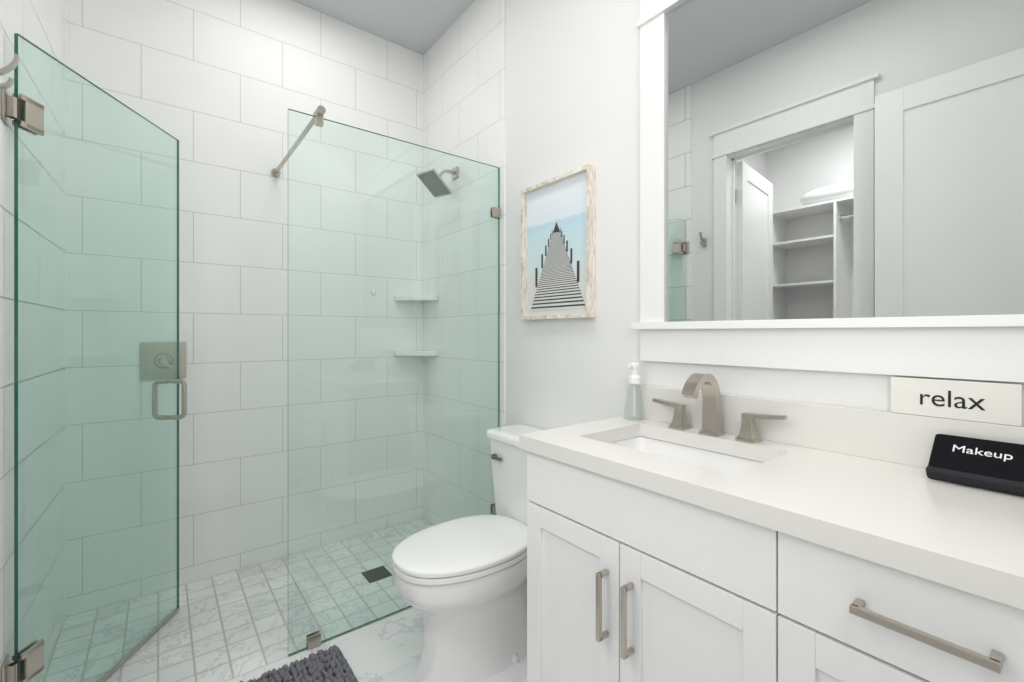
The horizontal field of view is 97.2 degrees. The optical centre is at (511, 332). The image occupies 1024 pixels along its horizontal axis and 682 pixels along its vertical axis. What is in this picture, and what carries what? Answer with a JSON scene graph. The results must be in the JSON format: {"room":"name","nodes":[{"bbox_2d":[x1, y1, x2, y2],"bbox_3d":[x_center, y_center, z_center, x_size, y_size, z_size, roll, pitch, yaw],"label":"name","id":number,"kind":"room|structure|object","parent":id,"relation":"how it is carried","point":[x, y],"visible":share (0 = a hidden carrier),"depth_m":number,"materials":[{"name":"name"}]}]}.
{"room":"bathroom","nodes":[
{"label":"bathroom","id":0,"kind":"room"},
{"bbox_2d":[40,518,526,681],"bbox_3d":[-1.012,1.230,0.827,3.492,0.060,2.990,0,0,-38],"label":"floor","id":1,"kind":"structure","parent":0,"point":[227,626],"depth_m":1.84,"materials":[{"name":"tile"}]},
{"bbox_2d":[1,33,499,681],"bbox_3d":[-0.971,0.165,2.066,1.680,2.068,0.866,0,0,-38],"label":"glass enclosure","id":2,"kind":"object","parent":1,"relation":"on","point":[27,115],"visible":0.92,"depth_m":1.70,"materials":[{"name":"teal"}]},
{"bbox_2d":[240,644,357,681],"bbox_3d":[-0.777,1.178,1.367,0.615,0.043,0.399,0,0,-38],"label":"bath mat","id":3,"kind":"object","parent":1,"relation":"on","point":[330,664],"visible":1,"depth_m":1.56,"materials":[{"name":"grey fabric"}]},
{"bbox_2d":[361,566,391,582],"bbox_3d":[-0.671,1.198,2.242,0.114,0.003,0.114,0,0,-38],"label":"drain grate","id":4,"kind":"object","parent":1,"relation":"on","point":[380,575],"depth_m":2.24,"materials":[{"name":"metal"}]},
{"bbox_2d":[392,424,543,681],"bbox_3d":[-0.098,0.812,1.725,0.729,0.776,0.486,0,0,-38],"label":"toilet","id":5,"kind":"object","parent":1,"relation":"on","point":[461,585],"visible":0.85,"depth_m":1.57,"materials":[{"name":"white ceramic"}]},
{"bbox_2d":[519,363,1023,681],"bbox_3d":[0.572,0.651,1.030,0.540,1.098,1.151,0,0,-38],"label":"bathroom vanity","id":6,"kind":"object","parent":1,"relation":"on","point":[690,531],"visible":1,"depth_m":0.91,"materials":[{"name":"white paint"}]},
{"bbox_2d":[292,0,474,54],"bbox_3d":[-1.012,-1.830,0.827,3.492,0.060,2.990,0,0,-38],"label":"ceiling","id":7,"kind":"structure","parent":0,"point":[420,26],"depth_m":2.57,"materials":[{"name":"grey paint"}]},
{"bbox_2d":[506,0,1023,429],"bbox_3d":[0.325,-0.300,1.872,0.100,3.000,2.990,0,0,-38],"label":"wall","id":8,"kind":"structure","parent":0,"point":[572,84],"depth_m":1.80,"materials":[{"name":"white paint"}]},
{"bbox_2d":[423,0,505,524],"bbox_3d":[-0.304,-0.300,2.586,0.010,3.000,0.870,0,0,-38],"label":"tile","id":9,"kind":"structure","parent":8,"relation":"attached to","point":[464,85],"depth_m":2.52,"materials":[{"name":"white tile"}]},
{"bbox_2d":[416,166,457,197],"bbox_3d":[-0.408,-0.860,2.536,0.215,0.180,0.188,0,0,-38],"label":"shower head","id":10,"kind":"object","parent":9,"relation":"attached to","point":[435,179],"depth_m":2.52},
{"bbox_2d":[521,164,595,319],"bbox_3d":[0.185,-0.360,1.937,0.036,0.600,0.425,0,0,-38],"label":"framed art","id":11,"kind":"object","parent":8,"relation":"attached to","point":[558,247],"visible":1,"depth_m":1.92,"materials":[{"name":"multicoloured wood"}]},
{"bbox_2d":[631,0,1023,382],"bbox_3d":[0.780,-0.581,1.169,0.046,1.358,1.114,0,0,-38],"label":"vanity mirror","id":12,"kind":"object","parent":8,"relation":"attached to","point":[832,185],"visible":0.98,"depth_m":1.14,"materials":[{"name":"white paint"}]},
{"bbox_3d":[-1.311,-0.300,2.428,1.792,3.000,0.100,0,0,-38],"label":"wall","id":13,"kind":"structure","parent":0,"visible":0},
{"bbox_2d":[66,0,422,616],"bbox_3d":[-1.241,-0.300,2.412,1.702,3.000,0.010,0,0,-38],"label":"tile","id":14,"kind":"structure","parent":13,"relation":"attached to","point":[217,89],"depth_m":2.29,"materials":[{"name":"white tile"}]},
{"bbox_2d":[140,342,185,379],"bbox_3d":[-1.597,0.130,2.070,0.170,0.170,0.091,0,0,-38],"label":"shower valve","id":15,"kind":"object","parent":14,"relation":"attached to","point":[182,360],"visible":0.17,"depth_m":2.08,"materials":[{"name":"silver metal"}]},
{"bbox_2d":[394,295,437,301],"bbox_3d":[-0.593,-0.214,2.785,0.199,0.032,0.199,0,0,-38],"label":"corner shelf","id":16,"kind":"object","parent":13,"relation":"attached to","point":[419,298],"depth_m":2.76,"materials":[{"name":"white ceramic"}]},
{"bbox_2d":[394,350,437,355],"bbox_3d":[-0.593,0.126,2.785,0.199,0.032,0.199,0,0,-38],"label":"corner shelf","id":17,"kind":"object","parent":13,"relation":"attached to","point":[414,352],"depth_m":2.76,"materials":[{"name":"white ceramic"}]},
{"bbox_3d":[-1.103,-0.300,0.756,0.120,3.000,2.790,0,0,-38],"label":"wall","id":18,"kind":"structure","parent":0,"visible":0},
{"bbox_2d":[0,53,19,88],"bbox_3d":[-1.280,-0.658,1.132,0.063,0.097,0.028,0,0,-38],"label":"robe hook","id":19,"kind":"object","parent":18,"relation":"attached to","point":[7,69],"visible":1,"depth_m":1.14,"materials":[{"name":"silver metal"}]},
{"bbox_2d":[0,0,65,681],"bbox_3d":[-1.624,-0.300,1.548,0.034,3.000,0.880,0,0,-38],"label":"tile","id":20,"kind":"structure","parent":18,"relation":"attached to","point":[41,24],"depth_m":1.50,"materials":[{"name":"white tile"}]}
]}

